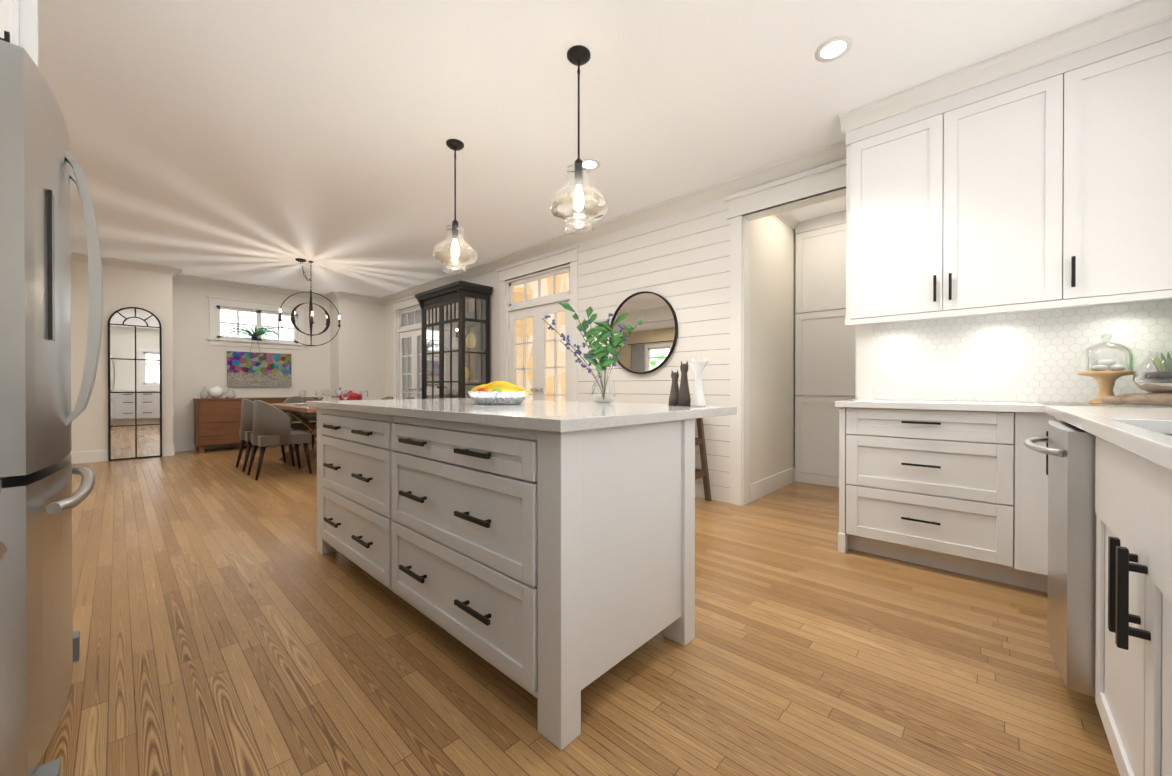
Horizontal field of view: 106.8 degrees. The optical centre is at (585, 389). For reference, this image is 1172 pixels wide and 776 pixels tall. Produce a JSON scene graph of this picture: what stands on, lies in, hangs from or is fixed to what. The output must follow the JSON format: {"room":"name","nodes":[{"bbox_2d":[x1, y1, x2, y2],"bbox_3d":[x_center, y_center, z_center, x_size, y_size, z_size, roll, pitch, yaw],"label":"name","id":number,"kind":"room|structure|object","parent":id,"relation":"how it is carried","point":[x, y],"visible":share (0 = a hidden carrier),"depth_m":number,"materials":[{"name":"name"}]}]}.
{"room":"kitchen","nodes":[
{"label":"kitchen","id":0,"kind":"room"},
{"bbox_2d":[70,262,384,452],"bbox_3d":[-5.727,-0.408,7.184,0.590,2.750,4.480,0,0,43],"label":"wall","id":1,"kind":"structure","parent":0,"point":[350,356],"depth_m":6.91,"materials":[{"name":"white paint"}]},
{"bbox_2d":[70,444,175,463],"bbox_3d":[-6.537,0.897,5.872,0.016,0.150,1.446,0,0,43],"label":"baseboard","id":2,"kind":"structure","parent":1,"relation":"attached to","point":[101,455],"depth_m":5.83,"materials":[{"name":"white paint"}]},
{"bbox_2d":[70,251,185,279],"bbox_3d":[-6.475,-1.720,5.863,0.105,0.115,1.535,0,0,43],"label":"crown molding","id":3,"kind":"structure","parent":1,"relation":"attached to","point":[76,257],"depth_m":6.05,"materials":[{"name":"white paint"}]},
{"bbox_2d":[172,276,181,282],"bbox_3d":[-6.154,-1.723,6.542,0.330,0.115,0.105,0,0,43],"label":"crown molding","id":4,"kind":"structure","parent":1,"relation":"attached to","point":[173,277],"depth_m":6.72,"materials":[{"name":"white paint"}]},
{"bbox_2d":[174,438,315,451],"bbox_3d":[-5.645,0.890,7.523,0.016,0.150,2.220,0,0,43],"label":"baseboard","id":5,"kind":"structure","parent":1,"relation":"attached to","point":[187,445],"depth_m":6.88,"materials":[{"name":"white paint"}]},
{"bbox_2d":[172,275,329,301],"bbox_3d":[-5.612,-1.727,7.481,0.105,0.115,2.220,0,0,43],"label":"crown molding","id":6,"kind":"structure","parent":1,"relation":"attached to","point":[190,279],"depth_m":7.37,"materials":[{"name":"white paint"}]},
{"bbox_2d":[206,296,305,349],"bbox_3d":[-5.624,-1.117,7.507,0.055,0.785,1.390,0,0,43],"label":"window frame","id":7,"kind":"structure","parent":1,"relation":"attached to","point":[213,301],"depth_m":7.41,"materials":[{"name":"white paint"}]},
{"bbox_2d":[217,306,296,342],"bbox_3d":[-5.765,-1.106,7.639,0.270,1.140,1.740,0,0,43],"label":"dining room window","id":8,"kind":"structure","parent":1,"relation":"in","point":[229,318],"depth_m":7.62,"materials":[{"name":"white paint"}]},
{"bbox_2d":[219,326,285,361],"bbox_3d":[-5.524,-0.769,7.333,0.483,0.622,0.981,0,0,43],"label":"plant","id":9,"kind":"object","parent":8,"relation":"on","point":[255,335],"visible":0.98,"depth_m":7.39,"materials":[{"name":"green plant"}]},
{"bbox_2d":[227,351,290,386],"bbox_3d":[-5.624,-0.340,7.526,0.032,0.590,0.900,0,0,43],"label":"painting","id":10,"kind":"object","parent":1,"relation":"attached to","point":[270,370],"visible":0.88,"depth_m":7.49,"materials":[{"name":"multicoloured paint"}]},
{"bbox_2d":[330,291,381,303],"bbox_3d":[-4.311,-1.731,8.192,0.105,0.115,0.805,0,0,43],"label":"crown molding","id":11,"kind":"structure","parent":1,"relation":"attached to","point":[333,295],"depth_m":8.18,"materials":[{"name":"white paint"}]},
{"bbox_2d":[36,441,1119,775],"bbox_3d":[-2.644,1.023,3.494,10.600,0.080,9.900,0,0,43],"label":"floor","id":12,"kind":"structure","parent":0,"point":[228,619],"depth_m":1.56,"materials":[{"name":"brown wood"}]},
{"bbox_2d":[0,476,6,561],"bbox_3d":[-0.937,0.520,0.197,0.905,0.957,0.745,0,0,43],"label":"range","id":13,"kind":"object","parent":12,"relation":"on","point":[3,549],"visible":1,"depth_m":0.70,"materials":[{"name":"silver metal"}]},
{"bbox_2d":[0,0,37,66],"bbox_3d":[-1.754,-0.378,0.940,1.301,2.746,0.730,0,0,43],"label":"cabinet","id":14,"kind":"object","parent":12,"relation":"on","point":[18,22],"visible":0.1,"depth_m":1.55,"materials":[{"name":"white wood"}]},
{"bbox_2d":[0,40,102,775],"bbox_3d":[-1.814,0.107,1.076,0.910,1.775,0.833,0,0,43],"label":"fridge","id":15,"kind":"object","parent":12,"relation":"on","point":[39,639],"visible":1,"depth_m":1.04,"materials":[{"name":"grey metal"}]},
{"bbox_2d":[108,307,161,460],"bbox_3d":[-6.296,-0.089,6.090,0.022,2.120,0.524,0,0,43],"label":"arched mirror","id":16,"kind":"object","parent":12,"relation":"on","point":[135,383],"visible":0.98,"depth_m":6.08,"materials":[{"name":"clear glass"}]},
{"bbox_2d":[193,397,322,452],"bbox_3d":[-5.463,0.553,7.353,0.468,0.825,1.700,0,0,43],"label":"sideboard","id":17,"kind":"object","parent":12,"relation":"on","point":[217,421],"visible":0.52,"depth_m":6.78,"materials":[{"name":"brown wood"}]},
{"bbox_2d":[200,386,235,398],"bbox_3d":[-5.845,0.042,6.917,0.210,0.200,0.445,0,0,43],"label":"decor","id":18,"kind":"object","parent":17,"relation":"on","point":[215,392],"visible":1,"depth_m":6.86,"materials":[{"name":"white ceramic"}]},
{"bbox_2d":[236,399,294,471],"bbox_3d":[-4.044,0.545,5.495,0.553,0.862,0.536,0,0,43],"label":"chair","id":19,"kind":"object","parent":12,"relation":"on","point":[246,426],"visible":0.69,"depth_m":5.26,"materials":[{"name":"fabric"}]},
{"bbox_2d":[247,400,311,479],"bbox_3d":[-3.531,0.548,5.019,0.553,0.862,0.536,0,0,43],"label":"chair","id":20,"kind":"object","parent":12,"relation":"on","point":[271,425],"visible":1,"depth_m":4.80,"materials":[{"name":"fabric"}]},
{"bbox_2d":[270,403,316,470],"bbox_3d":[-3.504,0.590,5.915,2.000,0.765,1.000,0,0,43],"label":"dining table","id":21,"kind":"object","parent":12,"relation":"on","point":[286,407],"visible":0.23,"depth_m":5.96,"materials":[{"name":"brown wood"}]},
{"bbox_2d":[288,390,312,407],"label":"place setting","id":22,"kind":"object","parent":21,"relation":"on","point":[302,404],"depth_m":5.80,"materials":[{"name":"grey"}]},
{"bbox_2d":[316,387,367,399],"label":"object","id":23,"kind":"object","parent":21,"relation":"on","point":[349,395],"depth_m":5.42,"materials":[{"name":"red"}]},
{"bbox_2d":[281,396,316,451],"bbox_3d":[-4.380,0.540,6.728,0.536,0.862,0.553,0,0,43],"label":"chair","id":24,"kind":"object","parent":12,"relation":"on","point":[296,424],"visible":0.29,"depth_m":6.79,"materials":[{"name":"fabric"}]},
{"bbox_2d":[419,284,490,398],"bbox_3d":[-1.916,-0.205,6.351,1.130,2.350,0.445,0,0,43],"label":"tall cabinet","id":25,"kind":"object","parent":12,"relation":"on","point":[455,324],"depth_m":6.14,"materials":[{"name":"black wood"}]},
{"bbox_2d":[306,406,695,749],"bbox_3d":[-0.619,0.550,2.180,2.150,0.880,0.786,0,0,43],"label":"kitchen island","id":26,"kind":"object","parent":12,"relation":"on","point":[543,551],"depth_m":1.47,"materials":[{"name":"white paint"}]},
{"bbox_2d":[306,398,736,433],"bbox_3d":[-0.527,0.091,2.311,2.265,0.036,1.085,0,0,43],"label":"island countertop","id":27,"kind":"structure","parent":26,"relation":"on","point":[566,417],"depth_m":1.62,"materials":[{"name":"white stone"}]},
{"bbox_2d":[468,381,528,404],"bbox_3d":[-0.446,0.014,2.225,0.304,0.119,0.304,0,0,43],"label":"fruit bowl","id":28,"kind":"object","parent":27,"relation":"on","point":[499,393],"visible":1,"depth_m":2.13,"materials":[{"name":"white"}]},
{"bbox_2d":[542,302,642,402],"bbox_3d":[0.107,-0.178,2.304,0.414,0.498,0.631,0,0,43],"label":"vase","id":29,"kind":"object","parent":27,"relation":"on","point":[600,351],"visible":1,"depth_m":2.19,"materials":[{"name":"clear glass"}]},
{"bbox_2d":[668,370,678,405],"bbox_3d":[0.414,-0.008,2.027,0.060,0.165,0.060,0,0,43],"label":"cat figurine","id":30,"kind":"object","parent":27,"relation":"on","point":[673,396],"visible":0.85,"depth_m":2.01,"materials":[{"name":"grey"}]},
{"bbox_2d":[678,361,690,405],"bbox_3d":[0.447,-0.028,1.982,0.060,0.205,0.060,0,0,43],"label":"cat figurine","id":31,"kind":"object","parent":27,"relation":"on","point":[684,398],"visible":0.98,"depth_m":1.97,"materials":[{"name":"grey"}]},
{"bbox_2d":[688,358,708,406],"bbox_3d":[0.495,-0.033,1.924,0.090,0.215,0.090,0,0,43],"label":"cat figurine","id":32,"kind":"object","parent":27,"relation":"on","point":[698,396],"visible":1,"depth_m":1.90,"materials":[{"name":"white ceramic"}]},
{"bbox_2d":[695,418,710,500],"bbox_3d":[0.847,0.582,3.825,0.360,0.800,0.380,0,0,43],"label":"stool","id":33,"kind":"object","parent":12,"relation":"on","point":[703,471],"visible":0.25,"depth_m":3.82,"materials":[{"name":"brown wood"}]},
{"bbox_2d":[795,211,854,486],"bbox_3d":[2.725,-0.395,4.580,0.808,2.746,0.671,0,0,43],"label":"pantry cabinet","id":34,"kind":"object","parent":12,"relation":"on","point":[824,357],"visible":0.46,"depth_m":4.46,"materials":[{"name":"white wood"}]},
{"bbox_2d":[838,407,1018,585],"bbox_3d":[2.026,0.548,2.616,0.759,0.880,0.618,0,0,43],"label":"base cabinet","id":35,"kind":"object","parent":12,"relation":"on","point":[960,487],"depth_m":2.35,"materials":[{"name":"white wood"}]},
{"bbox_2d":[835,399,1042,414],"bbox_3d":[2.047,0.090,2.572,0.878,0.036,0.641,0,0,43],"label":"countertop","id":36,"kind":"structure","parent":35,"relation":"on","point":[884,405],"depth_m":2.34,"materials":[{"name":"white stone"}]},
{"bbox_2d":[1019,415,1050,592],"bbox_3d":[2.353,0.549,2.313,0.133,0.880,0.617,0,0,43],"label":"base cabinet","id":37,"kind":"object","parent":12,"relation":"on","point":[1033,465],"depth_m":2.09,"materials":[{"name":"white wood"}]},
{"bbox_2d":[1095,427,1171,775],"bbox_3d":[1.317,0.557,0.650,0.621,0.880,1.033,0,0,43],"label":"base cabinet","id":38,"kind":"object","parent":12,"relation":"on","point":[1133,498],"depth_m":0.86,"materials":[{"name":"white wood"}]},
{"bbox_2d":[1024,421,1095,696],"bbox_3d":[1.802,0.547,1.313,0.681,0.852,0.590,0,0,43],"label":"dishwasher","id":39,"kind":"object","parent":38,"relation":"in","point":[1069,450],"visible":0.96,"depth_m":1.27,"materials":[{"name":"silver metal"}]},
{"bbox_2d":[1043,405,1171,474],"bbox_3d":[1.308,0.099,0.657,0.646,0.036,3.170,0,0,43],"label":"countertop","id":40,"kind":"structure","parent":38,"relation":"on","point":[1130,429],"depth_m":1.10,"materials":[{"name":"white stone"}]},
{"bbox_2d":[1077,334,1133,403],"bbox_3d":[2.633,-0.104,2.204,0.200,0.355,0.200,0,0,43],"label":"cake stand","id":41,"kind":"object","parent":40,"relation":"on","point":[1103,378],"visible":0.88,"depth_m":2.18,"materials":[{"name":"brown wood"}]},
{"bbox_2d":[1101,350,1171,405],"bbox_3d":[2.654,-0.052,1.993,0.394,0.253,0.260,0,0,43],"label":"terrarium","id":42,"kind":"object","parent":40,"relation":"on","point":[1158,384],"visible":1,"depth_m":1.98,"materials":[{"name":"clear glass"}]},
{"bbox_2d":[38,0,1142,296],"bbox_3d":[-2.644,-1.817,3.481,10.600,0.100,9.900,0,0,43],"label":"ceiling","id":43,"kind":"structure","parent":0,"point":[262,142],"depth_m":2.71,"materials":[{"name":"white paint"}]},
{"bbox_2d":[278,258,340,345],"bbox_3d":[-3.814,-1.188,6.045,0.150,1.179,0.768,0,0,43],"label":"chandelier","id":44,"kind":"object","parent":43,"relation":"hanging from","point":[311,322],"visible":1,"depth_m":6.03,"materials":[{"name":"brown metal"}]},
{"bbox_2d":[432,139,477,274],"bbox_3d":[-0.940,-1.304,3.128,0.314,0.920,0.314,0,0,43],"label":"pendant light","id":45,"kind":"object","parent":43,"relation":"hanging from","point":[454,240],"visible":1,"depth_m":3.09,"materials":[{"name":"clear glass"}]},
{"bbox_2d":[549,45,608,234],"bbox_3d":[-0.038,-1.300,2.291,0.314,0.920,0.314,0,0,43],"label":"pendant light","id":46,"kind":"object","parent":43,"relation":"hanging from","point":[578,56],"visible":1,"depth_m":2.25,"materials":[{"name":"clear glass"}]},
{"bbox_2d":[582,159,599,169],"bbox_3d":[0.026,-1.763,3.416,0.169,0.005,0.169,0,0,37],"label":"recessed light","id":47,"kind":"object","parent":43,"relation":"in","point":[593,164],"depth_m":3.40,"materials":[{"name":"white paint"}]},
{"bbox_2d":[815,36,852,61],"bbox_3d":[1.279,-1.757,2.252,0.169,0.005,0.169,0,0,37],"label":"recessed light","id":48,"kind":"object","parent":43,"relation":"in","point":[833,49],"depth_m":2.25,"materials":[{"name":"white paint"}]},
{"bbox_2d":[749,214,795,484],"bbox_3d":[2.037,-0.396,4.544,0.120,2.750,1.980,0,0,43],"label":"wall","id":49,"kind":"structure","parent":0,"point":[772,349],"depth_m":4.12,"materials":[{"name":"white paint"}]},
{"bbox_2d":[749,467,794,502],"bbox_3d":[1.815,0.905,4.210,0.016,0.150,1.180,0,0,43],"label":"baseboard","id":50,"kind":"structure","parent":49,"relation":"attached to","point":[764,487],"depth_m":4.13,"materials":[{"name":"white paint"}]},
{"bbox_2d":[775,211,799,228],"bbox_3d":[1.831,-1.734,4.183,0.060,0.070,1.180,0,0,43],"label":"crown molding","id":51,"kind":"structure","parent":49,"relation":"attached to","point":[788,218],"depth_m":4.43,"materials":[{"name":"white paint"}]},
{"bbox_2d":[385,263,1171,407],"bbox_3d":[-0.418,-0.400,5.391,9.870,2.750,0.120,0,0,43],"label":"wall","id":52,"kind":"structure","parent":0,"point":[490,279],"depth_m":6.14,"materials":[{"name":"white paint"}]},
{"bbox_2d":[391,295,418,398],"bbox_3d":[-3.132,-0.347,7.796,1.550,2.620,0.050,0,0,43],"label":"door frame","id":53,"kind":"structure","parent":52,"relation":"attached to","point":[410,301],"depth_m":8.23,"materials":[{"name":"white paint"}]},
{"bbox_2d":[397,305,421,398],"bbox_3d":[-2.872,-0.413,8.076,2.260,2.750,0.786,0,0,43],"label":"doors","id":54,"kind":"structure","parent":52,"relation":"in","point":[409,359],"depth_m":7.99,"materials":[{"name":"white paint"}]},
{"bbox_2d":[506,264,569,400],"bbox_3d":[-0.388,-0.402,5.768,2.260,2.750,0.786,0,0,43],"label":"doors","id":55,"kind":"structure","parent":52,"relation":"in","point":[537,360],"depth_m":5.74,"materials":[{"name":"white paint"}]},
{"bbox_2d":[496,244,579,400],"bbox_3d":[-0.648,-0.336,5.489,1.550,2.620,0.050,0,0,43],"label":"door frame","id":56,"kind":"structure","parent":52,"relation":"attached to","point":[568,255],"depth_m":5.28,"materials":[{"name":"white paint"}]},
{"bbox_2d":[577,198,729,502],"bbox_3d":[0.577,-0.351,4.375,1.830,2.660,0.014,0,0,43],"label":"wall","id":57,"kind":"structure","parent":52,"relation":"attached to","point":[679,261],"depth_m":4.08,"materials":[{"name":"white wood"}]},
{"bbox_2d":[578,366,581,376],"bbox_3d":[-0.070,-0.203,4.962,0.045,0.120,0.009,0,0,43],"label":"switch plate","id":58,"kind":"object","parent":57,"relation":"attached to","point":[579,371],"visible":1,"depth_m":4.96,"materials":[{"name":"white plastic"}]},
{"bbox_2d":[382,140,845,303],"bbox_3d":[-1.059,-1.720,5.826,8.090,0.115,0.105,0,0,43],"label":"crown molding","id":59,"kind":"structure","parent":57,"relation":"attached to","point":[821,156],"depth_m":4.17,"materials":[{"name":"white paint"}]},
{"bbox_2d":[609,291,677,373],"bbox_3d":[0.556,-0.566,4.359,0.818,0.818,0.034,0,0,43],"label":"round mirror","id":60,"kind":"object","parent":57,"relation":"attached to","point":[649,345],"visible":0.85,"depth_m":4.31,"materials":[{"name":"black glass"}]},
{"bbox_2d":[724,159,872,505],"bbox_3d":[1.649,-0.334,3.433,1.115,2.635,0.175,0,0,43],"label":"door frame","id":61,"kind":"structure","parent":52,"relation":"attached to","point":[827,182],"depth_m":3.68,"materials":[{"name":"white paint"}]},
{"bbox_2d":[843,60,1042,324],"bbox_3d":[2.191,-1.065,2.627,1.023,1.225,0.368,0,0,43],"label":"upper cabinet","id":62,"kind":"object","parent":52,"relation":"attached to","point":[1035,175],"depth_m":2.49,"materials":[{"name":"white wood"}]},
{"bbox_2d":[873,300,1171,402],"bbox_3d":[2.538,-0.190,2.558,1.438,0.524,0.008,0,0,43],"label":"backsplash","id":63,"kind":"structure","parent":52,"relation":"attached to","point":[1031,356],"depth_m":2.57,"materials":[{"name":"tile"}]},
{"bbox_2d":[1039,12,1171,310],"bbox_3d":[2.707,-1.062,2.148,0.633,1.225,0.368,0,0,43],"label":"upper cabinet","id":64,"kind":"object","parent":52,"relation":"attached to","point":[1106,239],"depth_m":2.09,"materials":[{"name":"white wood"}]}
]}

